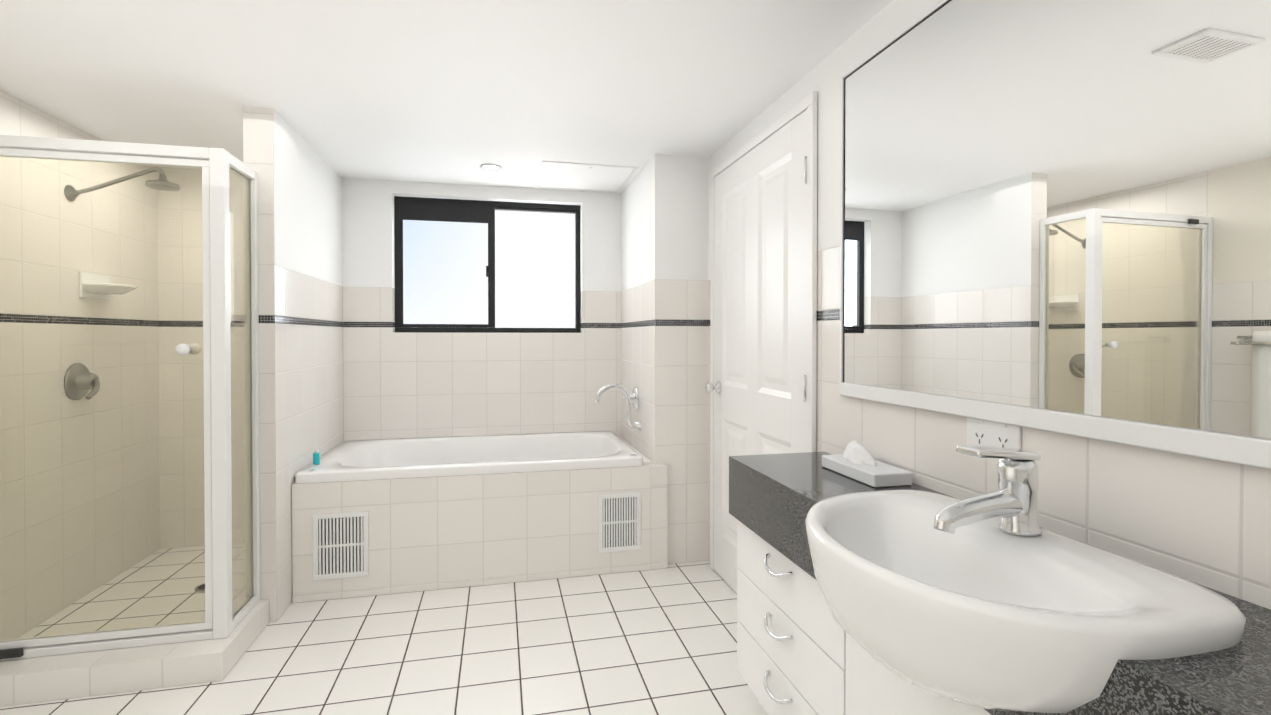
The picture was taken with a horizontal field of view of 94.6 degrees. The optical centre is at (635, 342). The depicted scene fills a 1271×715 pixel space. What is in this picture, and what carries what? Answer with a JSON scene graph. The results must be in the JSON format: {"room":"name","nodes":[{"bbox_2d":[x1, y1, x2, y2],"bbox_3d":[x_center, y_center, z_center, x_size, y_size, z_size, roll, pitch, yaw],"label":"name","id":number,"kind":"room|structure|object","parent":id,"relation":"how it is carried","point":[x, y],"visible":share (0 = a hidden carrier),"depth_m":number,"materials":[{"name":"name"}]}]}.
{"room":"bathroom","nodes":[
{"label":"bathroom","id":0,"kind":"room"},
{"bbox_2d":[0,90,159,639],"bbox_3d":[-2.138,0.119,0.685,0.100,2.160,5.890,0,1,-13],"label":"wall","id":1,"kind":"structure","parent":0,"point":[18,117],"depth_m":2.63,"materials":[{"name":"tile"}]},
{"bbox_2d":[64,363,99,399],"bbox_3d":[-2.491,0.179,2.678,0.115,0.170,0.199,0,1,-13],"label":"shower mixer","id":2,"kind":"object","parent":1,"relation":"attached to","point":[83,375],"depth_m":2.65,"materials":[{"name":"silver metal"}]},
{"bbox_2d":[79,271,136,299],"bbox_3d":[-2.499,-0.267,2.810,0.162,0.120,0.210,0,1,-13],"label":"soap dish","id":3,"kind":"object","parent":1,"relation":"attached to","point":[92,291],"depth_m":2.75,"materials":[{"name":"white ceramic"}]},
{"bbox_2d":[64,167,179,200],"bbox_3d":[-2.335,-0.721,2.684,0.426,0.173,0.128,0,1,-13],"label":"shower","id":4,"kind":"object","parent":1,"relation":"attached to","point":[161,185],"depth_m":2.67,"materials":[{"name":"silver metal"}]},
{"bbox_2d":[243,106,342,622],"bbox_3d":[-1.696,0.096,2.990,0.114,2.160,1.100,0,1,-13],"label":"wall","id":5,"kind":"structure","parent":0,"point":[300,284],"depth_m":2.64,"materials":[{"name":"tile"}]},
{"bbox_2d":[0,546,767,714],"bbox_3d":[-0.643,1.246,1.044,3.170,0.100,5.890,0,1,-13],"label":"floor","id":6,"kind":"structure","parent":0,"point":[655,642],"depth_m":2.26,"materials":[{"name":"tile"}]},
{"bbox_2d":[0,134,268,706],"bbox_3d":[-2.005,0.237,2.397,0.929,1.890,0.942,0,1,-13],"label":"shower","id":7,"kind":"object","parent":6,"relation":"on","point":[216,644],"visible":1,"depth_m":2.13,"materials":[{"name":"glass"}]},
{"bbox_2d":[292,431,667,602],"bbox_3d":[-0.796,0.880,3.294,1.767,0.585,0.924,0,1,-13],"label":"bath","id":8,"kind":"object","parent":6,"relation":"on","point":[372,517],"visible":1,"depth_m":2.87,"materials":[{"name":"tile"}]},
{"bbox_2d":[313,450,319,464],"bbox_3d":[-1.562,0.561,2.872,0.029,0.071,0.029,0,1,-13],"label":"bottle","id":9,"kind":"object","parent":8,"relation":"on","point":[316,457],"visible":1,"depth_m":2.86,"materials":[{"name":"teal plastic"}]},
{"bbox_2d":[729,445,1270,714],"bbox_3d":[0.670,0.694,0.738,0.542,1.010,2.510,0,1,-13],"label":"bathroom vanity","id":10,"kind":"object","parent":6,"relation":"on","point":[855,597],"visible":1,"depth_m":0.97,"materials":[{"name":"white"}]},
{"bbox_2d":[822,440,911,486],"bbox_3d":[0.649,0.333,1.669,0.115,0.091,0.260,0,1,-13],"label":"tissue box","id":11,"kind":"object","parent":10,"relation":"on","point":[855,460],"visible":1,"depth_m":1.63,"materials":[{"name":"white cardboard"}]},
{"bbox_2d":[157,167,620,548],"bbox_3d":[-1.278,0.088,3.764,2.970,2.160,0.220,0,1,-13],"label":"wall","id":12,"kind":"structure","parent":0,"point":[405,385],"depth_m":3.62,"materials":[{"name":"tile"}]},
{"bbox_2d":[394,196,580,332],"bbox_3d":[-0.941,-0.489,3.814,1.170,0.853,0.074,0,1,-13],"label":"window","id":13,"kind":"structure","parent":12,"relation":"in","point":[440,209],"depth_m":3.76,"materials":[{"name":"black metal"}]},
{"bbox_2d":[0,0,892,192],"bbox_3d":[-0.643,-1.014,1.021,3.170,0.100,5.890,0,1,-13],"label":"ceiling","id":14,"kind":"structure","parent":0,"point":[454,91],"depth_m":2.12,"materials":[{"name":"white paint"}]},
{"bbox_2d":[480,164,501,170],"bbox_3d":[-0.813,-0.983,3.297,0.120,0.008,0.120,0,1,-13],"label":"recessed light","id":15,"kind":"object","parent":14,"relation":"in","point":[492,167],"visible":0.98,"depth_m":3.29,"materials":[{"name":"white"}]},
{"bbox_2d":[536,161,638,192],"bbox_3d":[-0.307,-0.987,3.528,0.540,0.006,0.580,0,1,-13],"label":"skylight","id":16,"kind":"object","parent":14,"relation":"attached to","point":[583,177],"visible":1,"depth_m":3.49,"materials":[{"name":"white metal"}]},
{"bbox_2d":[621,154,707,563],"bbox_3d":[0.147,0.090,3.537,0.296,2.160,0.870,0,1,-13],"label":"wall","id":17,"kind":"structure","parent":0,"point":[664,284],"depth_m":3.13,"materials":[{"name":"tile"}]},
{"bbox_2d":[594,384,640,429],"bbox_3d":[-0.119,0.374,3.442,0.268,0.275,0.200,0,1,-13],"label":"spout","id":18,"kind":"object","parent":17,"relation":"attached to","point":[632,398],"visible":1,"depth_m":3.38,"materials":[{"name":"silver metal"}]},
{"bbox_2d":[708,0,1270,609],"bbox_3d":[0.852,0.112,1.380,0.100,2.160,5.890,0,1,-13],"label":"wall","id":19,"kind":"structure","parent":0,"point":[1206,522],"depth_m":1.19,"materials":[{"name":"tile"}]},
{"bbox_2d":[705,110,806,593],"bbox_3d":[0.483,0.168,2.546,0.086,2.014,0.944,0,1,-13],"label":"door","id":20,"kind":"structure","parent":19,"relation":"in","point":[758,387],"depth_m":2.50,"materials":[{"name":"white wood"}]},
{"bbox_2d":[710,91,816,569],"bbox_3d":[0.514,0.148,2.560,0.019,2.065,1.020,0,1,-13],"label":"door frame","id":21,"kind":"structure","parent":19,"relation":"attached to","point":[808,103],"depth_m":2.08,"materials":[{"name":"white wood"}]},
{"bbox_2d":[967,417,1021,448],"bbox_3d":[0.807,0.201,1.327,0.012,0.095,0.145,0,1,-13],"label":"electrical outlet","id":22,"kind":"object","parent":19,"relation":"attached to","point":[984,433],"visible":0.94,"depth_m":1.32,"materials":[{"name":"white plastic"}]},
{"bbox_2d":[840,0,1270,468],"bbox_3d":[0.873,-0.336,1.021,0.020,1.032,1.814,0,1,-13],"label":"mirror","id":23,"kind":"object","parent":19,"relation":"attached to","point":[1055,215],"visible":1,"depth_m":1.14,"materials":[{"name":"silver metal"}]},
{"label":"outside","id":24,"kind":"structure","parent":0,"visible":0},
{"bbox_2d":[403,210,574,327],"bbox_3d":[-0.991,-0.491,4.026,1.670,1.453,0.010,0,1,-13],"label":"sky","id":25,"kind":"structure","parent":24,"point":[445,278],"depth_m":4.03,"materials":[{"name":"white"}]}
]}

